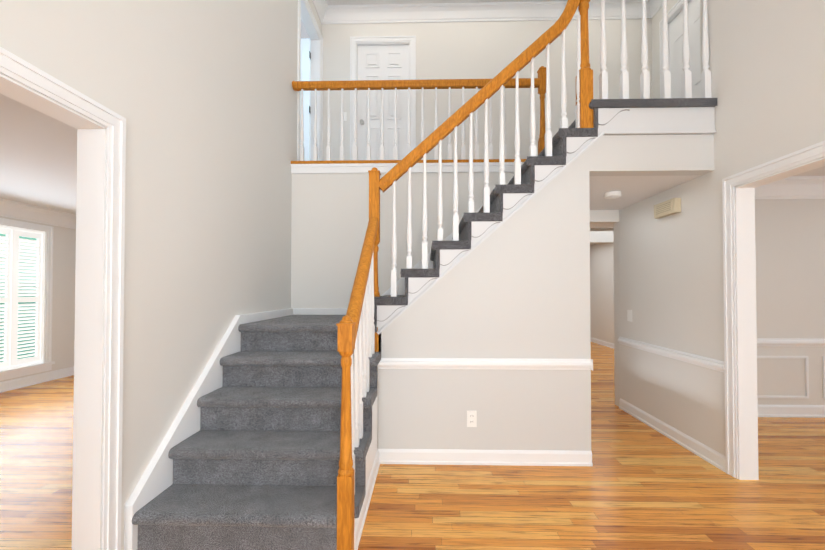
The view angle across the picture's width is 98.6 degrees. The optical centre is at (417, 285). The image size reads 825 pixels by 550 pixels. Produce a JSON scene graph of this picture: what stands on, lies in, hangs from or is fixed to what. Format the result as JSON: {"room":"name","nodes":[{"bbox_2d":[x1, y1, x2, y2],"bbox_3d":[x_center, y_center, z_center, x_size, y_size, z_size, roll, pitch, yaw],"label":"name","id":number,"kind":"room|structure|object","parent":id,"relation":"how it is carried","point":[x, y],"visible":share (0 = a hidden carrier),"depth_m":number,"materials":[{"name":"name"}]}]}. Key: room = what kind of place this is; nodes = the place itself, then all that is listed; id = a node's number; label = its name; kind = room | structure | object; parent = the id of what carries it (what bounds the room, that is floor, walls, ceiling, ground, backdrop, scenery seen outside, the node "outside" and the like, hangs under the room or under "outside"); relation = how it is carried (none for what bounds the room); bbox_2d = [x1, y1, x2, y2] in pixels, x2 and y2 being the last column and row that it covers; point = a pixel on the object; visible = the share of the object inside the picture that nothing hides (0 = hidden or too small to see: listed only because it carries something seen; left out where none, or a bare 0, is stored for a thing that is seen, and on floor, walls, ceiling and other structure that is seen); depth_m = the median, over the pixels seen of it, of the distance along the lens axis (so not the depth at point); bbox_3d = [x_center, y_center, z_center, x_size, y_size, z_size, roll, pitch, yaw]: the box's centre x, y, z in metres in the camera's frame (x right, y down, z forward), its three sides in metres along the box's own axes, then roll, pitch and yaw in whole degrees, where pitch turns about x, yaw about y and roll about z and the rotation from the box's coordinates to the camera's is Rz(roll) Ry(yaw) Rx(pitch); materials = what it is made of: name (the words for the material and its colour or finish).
{"room":"entrance hall","nodes":[
{"label":"entrance hall","id":0,"kind":"room"},
{"bbox_2d":[0,216,75,381],"bbox_3d":[-5.393,0.118,3.110,0.120,2.440,12.000,0,-1,1],"label":"wall","id":1,"kind":"structure","parent":0,"point":[63,297],"depth_m":5.27,"materials":[{"name":"white paint"}]},
{"bbox_2d":[0,225,44,370],"bbox_3d":[-5.484,0.160,4.652,0.368,2.460,1.360,0,-1,1],"label":"window shutters","id":2,"kind":"object","parent":1,"relation":"attached to","point":[22,270],"visible":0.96,"depth_m":4.78,"materials":[{"name":"white wood"}]},
{"bbox_2d":[0,198,75,392],"bbox_3d":[-5.284,0.111,2.607,0.120,2.440,11.000,0,-1,1],"label":"trim","id":3,"kind":"structure","parent":1,"relation":"attached to","point":[19,210],"depth_m":4.89,"materials":[{"name":"white wood"}]},
{"bbox_2d":[0,94,76,214],"bbox_3d":[-3.478,-1.152,3.085,3.950,0.100,12.000,0,-1,1],"label":"ceiling","id":4,"kind":"structure","parent":0,"point":[38,158],"depth_m":3.08,"materials":[{"name":"white paint"}]},
{"bbox_2d":[0,0,321,549],"bbox_3d":[-1.488,-1.281,1.039,0.120,5.180,7.995,0,-1,1],"label":"wall","id":5,"kind":"structure","parent":0,"point":[200,96],"depth_m":2.12,"materials":[{"name":"white paint"}]},
{"bbox_2d":[0,47,125,549],"bbox_3d":[-1.491,0.249,0.882,0.162,2.115,1.594,0,-1,1],"label":"door frame","id":6,"kind":"structure","parent":5,"relation":"attached to","point":[98,363],"depth_m":1.59,"materials":[{"name":"white wood"}]},
{"bbox_2d":[124,308,295,549],"bbox_3d":[-1.370,0.781,2.731,0.040,1.105,2.040,0,-1,1],"label":"trim","id":7,"kind":"structure","parent":5,"relation":"attached to","point":[155,480],"depth_m":2.07,"materials":[{"name":"white wood"}]},
{"bbox_2d":[300,39,310,160],"bbox_3d":[-1.829,-2.354,4.825,0.728,2.010,0.051,0,-1,1],"label":"bedroom door","id":8,"kind":"structure","parent":5,"relation":"in","point":[305,57],"depth_m":4.81,"materials":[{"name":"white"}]},
{"bbox_2d":[297,0,322,160],"bbox_3d":[-1.404,-2.399,4.472,0.145,2.115,0.920,0,-1,1],"label":"door frame","id":9,"kind":"structure","parent":5,"relation":"attached to","point":[306,17],"depth_m":4.83,"materials":[{"name":"white wood"}]},
{"bbox_2d":[312,0,327,23],"bbox_3d":[-1.369,-3.787,1.012,0.120,0.170,7.875,0,-1,1],"label":"crown molding","id":10,"kind":"structure","parent":5,"relation":"attached to","point":[321,6],"depth_m":4.78,"materials":[{"name":"white wood"}]},
{"bbox_2d":[291,172,513,307],"bbox_3d":[-0.025,0.022,3.852,2.679,2.654,0.120,0,-1,1],"label":"wall","id":11,"kind":"structure","parent":0,"point":[329,217],"depth_m":3.81,"materials":[{"name":"white paint"}]},
{"bbox_2d":[296,182,508,314],"bbox_3d":[0.004,0.071,3.771,2.741,2.554,0.040,0,-1,1],"label":"trim","id":12,"kind":"structure","parent":11,"relation":"attached to","point":[401,282],"depth_m":3.76,"materials":[{"name":"white wood"}]},
{"bbox_2d":[291,159,525,173],"bbox_3d":[0.020,-1.275,3.854,2.771,0.128,0.150,0,-1,1],"label":"trim","id":13,"kind":"structure","parent":11,"relation":"on","point":[340,166],"depth_m":3.79,"materials":[{"name":"white wood"}]},
{"bbox_2d":[0,342,824,549],"bbox_3d":[0.188,1.381,3.968,14.000,0.060,14.000,0,-1,1],"label":"floor","id":14,"kind":"structure","parent":0,"point":[638,485],"depth_m":2.25,"materials":[{"name":"brown wood"}]},
{"bbox_2d":[132,0,716,549],"bbox_3d":[0.412,-0.585,2.797,3.594,3.838,2.227,0,-1,1],"label":"staircase","id":15,"kind":"structure","parent":14,"relation":"on","point":[278,450],"depth_m":2.45,"materials":[{"name":"carpet"}]},
{"bbox_2d":[326,0,567,4],"bbox_3d":[0.841,-3.921,1.025,4.780,0.100,7.995,0,-1,1],"label":"ceiling","id":16,"kind":"structure","parent":0,"point":[347,2],"depth_m":4.77,"materials":[{"name":"white paint"}]},
{"bbox_2d":[322,19,651,160],"bbox_3d":[0.929,-2.451,4.941,4.780,2.731,0.120,0,-1,1],"label":"wall","id":17,"kind":"structure","parent":0,"point":[470,50],"depth_m":4.89,"materials":[{"name":"white paint"}]},
{"bbox_2d":[343,112,346,120],"bbox_3d":[-1.022,-2.346,4.918,0.070,0.120,0.008,0,-1,1],"label":"light switch","id":18,"kind":"object","parent":17,"relation":"attached to","point":[345,116],"visible":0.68,"depth_m":4.92,"materials":[{"name":"white plastic"}]},
{"bbox_2d":[357,45,408,159],"bbox_3d":[-0.479,-2.353,4.925,0.730,2.010,0.103,0,-1,1],"label":"hall door","id":19,"kind":"structure","parent":17,"relation":"in","point":[382,62],"depth_m":4.94,"materials":[{"name":"white wood"}]},
{"bbox_2d":[350,36,415,159],"bbox_3d":[-0.481,-2.393,4.963,0.910,2.115,0.145,0,-1,1],"label":"door frame","id":20,"kind":"structure","parent":17,"relation":"attached to","point":[355,42],"depth_m":4.91,"materials":[{"name":"white wood"}]},
{"bbox_2d":[324,0,656,23],"bbox_3d":[0.986,-3.733,4.837,4.420,0.170,0.120,0,-1,1],"label":"crown molding","id":21,"kind":"structure","parent":17,"relation":"attached to","point":[445,12],"depth_m":4.84,"materials":[{"name":"white wood"}]},
{"bbox_2d":[378,134,713,450],"bbox_3d":[0.955,0.103,2.714,2.510,2.459,0.120,0,-1,1],"label":"wall","id":22,"kind":"structure","parent":0,"point":[516,285],"depth_m":2.66,"materials":[{"name":"white paint"}]},
{"bbox_2d":[467,411,476,426],"bbox_3d":[0.404,0.997,2.648,0.072,0.120,0.008,0,-1,1],"label":"outlet","id":23,"kind":"object","parent":22,"relation":"attached to","point":[471,418],"visible":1,"depth_m":2.65,"materials":[{"name":"white plastic"}]},
{"bbox_2d":[378,358,592,465],"bbox_3d":[0.496,0.939,2.638,1.591,0.785,0.028,0,-1,1],"label":"trim","id":24,"kind":"structure","parent":22,"relation":"attached to","point":[487,457],"depth_m":2.64,"materials":[{"name":"white wood"}]},
{"bbox_2d":[590,224,612,245],"bbox_3d":[2.466,-1.097,7.006,4.020,0.100,5.895,0,-1,1],"label":"ceiling","id":25,"kind":"structure","parent":0,"point":[601,225],"depth_m":6.35,"materials":[{"name":"white paint"}]},
{"bbox_2d":[590,228,613,242],"bbox_3d":[2.457,0.168,6.596,3.780,2.440,0.120,0,-1,1],"label":"wall","id":26,"kind":"structure","parent":0,"point":[601,235],"depth_m":6.53,"materials":[{"name":"white paint"}]},
{"bbox_2d":[590,243,613,343],"bbox_3d":[4.415,0.173,6.945,0.120,2.440,5.895,0,-1,1],"label":"wall","id":27,"kind":"structure","parent":0,"point":[602,291],"depth_m":8.42,"materials":[{"name":"white paint"}]},
{"bbox_2d":[591,337,613,348],"bbox_3d":[4.341,1.337,6.730,0.020,0.105,5.495,0,-1,1],"label":"baseboard","id":28,"kind":"structure","parent":27,"relation":"attached to","point":[603,343],"depth_m":8.38,"materials":[{"name":"white wood"}]},
{"bbox_2d":[590,210,620,406],"bbox_3d":[1.719,0.256,3.995,1.043,2.190,0.120,0,-1,1],"label":"wall","id":29,"kind":"structure","parent":0,"point":[604,216],"depth_m":3.97,"materials":[{"name":"white paint"}]},
{"bbox_2d":[589,175,701,209],"bbox_3d":[1.705,-0.947,3.422,1.041,0.200,1.300,0,-1,1],"label":"ceiling","id":30,"kind":"structure","parent":0,"point":[634,189],"depth_m":3.08,"materials":[{"name":"white paint"}]},
{"bbox_2d":[604,191,620,198],"bbox_3d":[1.782,-0.824,3.244,0.140,0.047,0.140,0,-1,1],"label":"smoke detector","id":31,"kind":"object","parent":30,"relation":"attached to","point":[612,195],"visible":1,"depth_m":3.21,"materials":[{"name":"white plastic"}]},
{"bbox_2d":[641,134,685,134],"bbox_3d":[0.845,-1.226,3.830,4.660,0.250,2.070,0,-1,1],"label":"floor","id":32,"kind":"structure","parent":0,"point":[663,134],"depth_m":2.77,"materials":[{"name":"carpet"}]},
{"bbox_2d":[652,0,677,98],"bbox_3d":[3.234,-2.467,3.795,0.120,2.731,2.070,0,-1,1],"label":"wall","id":33,"kind":"structure","parent":0,"point":[657,17],"depth_m":4.74,"materials":[{"name":"white paint"}]},
{"bbox_2d":[648,0,662,11],"bbox_3d":[3.113,-3.748,3.748,0.120,0.170,1.935,0,-1,1],"label":"crown molding","id":34,"kind":"structure","parent":33,"relation":"attached to","point":[653,5],"depth_m":4.71,"materials":[{"name":"white wood"}]},
{"bbox_2d":[659,0,689,97],"bbox_3d":[3.234,-2.404,4.179,0.145,2.115,0.920,0,-1,1],"label":"door frame","id":35,"kind":"structure","parent":33,"relation":"attached to","point":[675,10],"depth_m":4.50,"materials":[{"name":"white wood"}]},
{"bbox_2d":[669,0,700,97],"bbox_3d":[3.237,-2.363,4.178,0.041,2.010,0.740,0,-1,1],"label":"door","id":36,"kind":"structure","parent":33,"relation":"in","point":[675,44],"depth_m":4.22,"materials":[{"name":"white wood"}]},
{"bbox_2d":[619,0,824,455],"bbox_3d":[2.220,-1.289,0.452,0.120,5.180,6.985,0,-1,1],"label":"wall","id":37,"kind":"structure","parent":0,"point":[766,68],"depth_m":2.66,"materials":[{"name":"white paint"}]},
{"bbox_2d":[627,310,631,321],"bbox_3d":[2.228,0.317,3.728,0.008,0.120,0.080,0,-1,1],"label":"light switch","id":38,"kind":"object","parent":37,"relation":"attached to","point":[629,315],"visible":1,"depth_m":3.73,"materials":[{"name":"white plastic"}]},
{"bbox_2d":[654,198,680,217],"bbox_3d":[2.188,-0.676,3.117,0.060,0.120,0.270,0,-1,1],"label":"door chime","id":39,"kind":"object","parent":37,"relation":"attached to","point":[672,206],"visible":1,"depth_m":3.06,"materials":[{"name":"beige plastic"}]},
{"bbox_2d":[618,337,725,472],"bbox_3d":[2.146,0.908,0.422,0.028,0.785,6.985,0,-1,1],"label":"trim","id":40,"kind":"structure","parent":37,"relation":"attached to","point":[707,453],"depth_m":3.00,"materials":[{"name":"white wood"}]},
{"bbox_2d":[722,140,824,479],"bbox_3d":[2.249,0.272,1.741,0.162,2.095,1.577,0,-1,1],"label":"door frame","id":41,"kind":"structure","parent":37,"relation":"attached to","point":[740,349],"depth_m":2.44,"materials":[{"name":"white wood"}]},
{"bbox_2d":[755,199,824,404],"bbox_3d":[4.768,0.127,3.694,4.830,2.440,0.120,0,-1,1],"label":"wall","id":42,"kind":"structure","parent":0,"point":[790,263],"depth_m":3.65,"materials":[{"name":"white paint"}]},
{"bbox_2d":[755,176,824,417],"bbox_3d":[4.565,0.125,3.578,4.430,2.440,0.120,0,-1,1],"label":"trim","id":43,"kind":"structure","parent":42,"relation":"attached to","point":[802,187],"depth_m":3.63,"materials":[{"name":"white wood"}]},
{"bbox_2d":[794,166,824,175],"bbox_3d":[4.693,-1.191,0.338,4.830,0.100,6.870,0,-1,1],"label":"ceiling","id":44,"kind":"structure","parent":0,"point":[820,171],"depth_m":3.47,"materials":[{"name":"white paint"}]}
]}

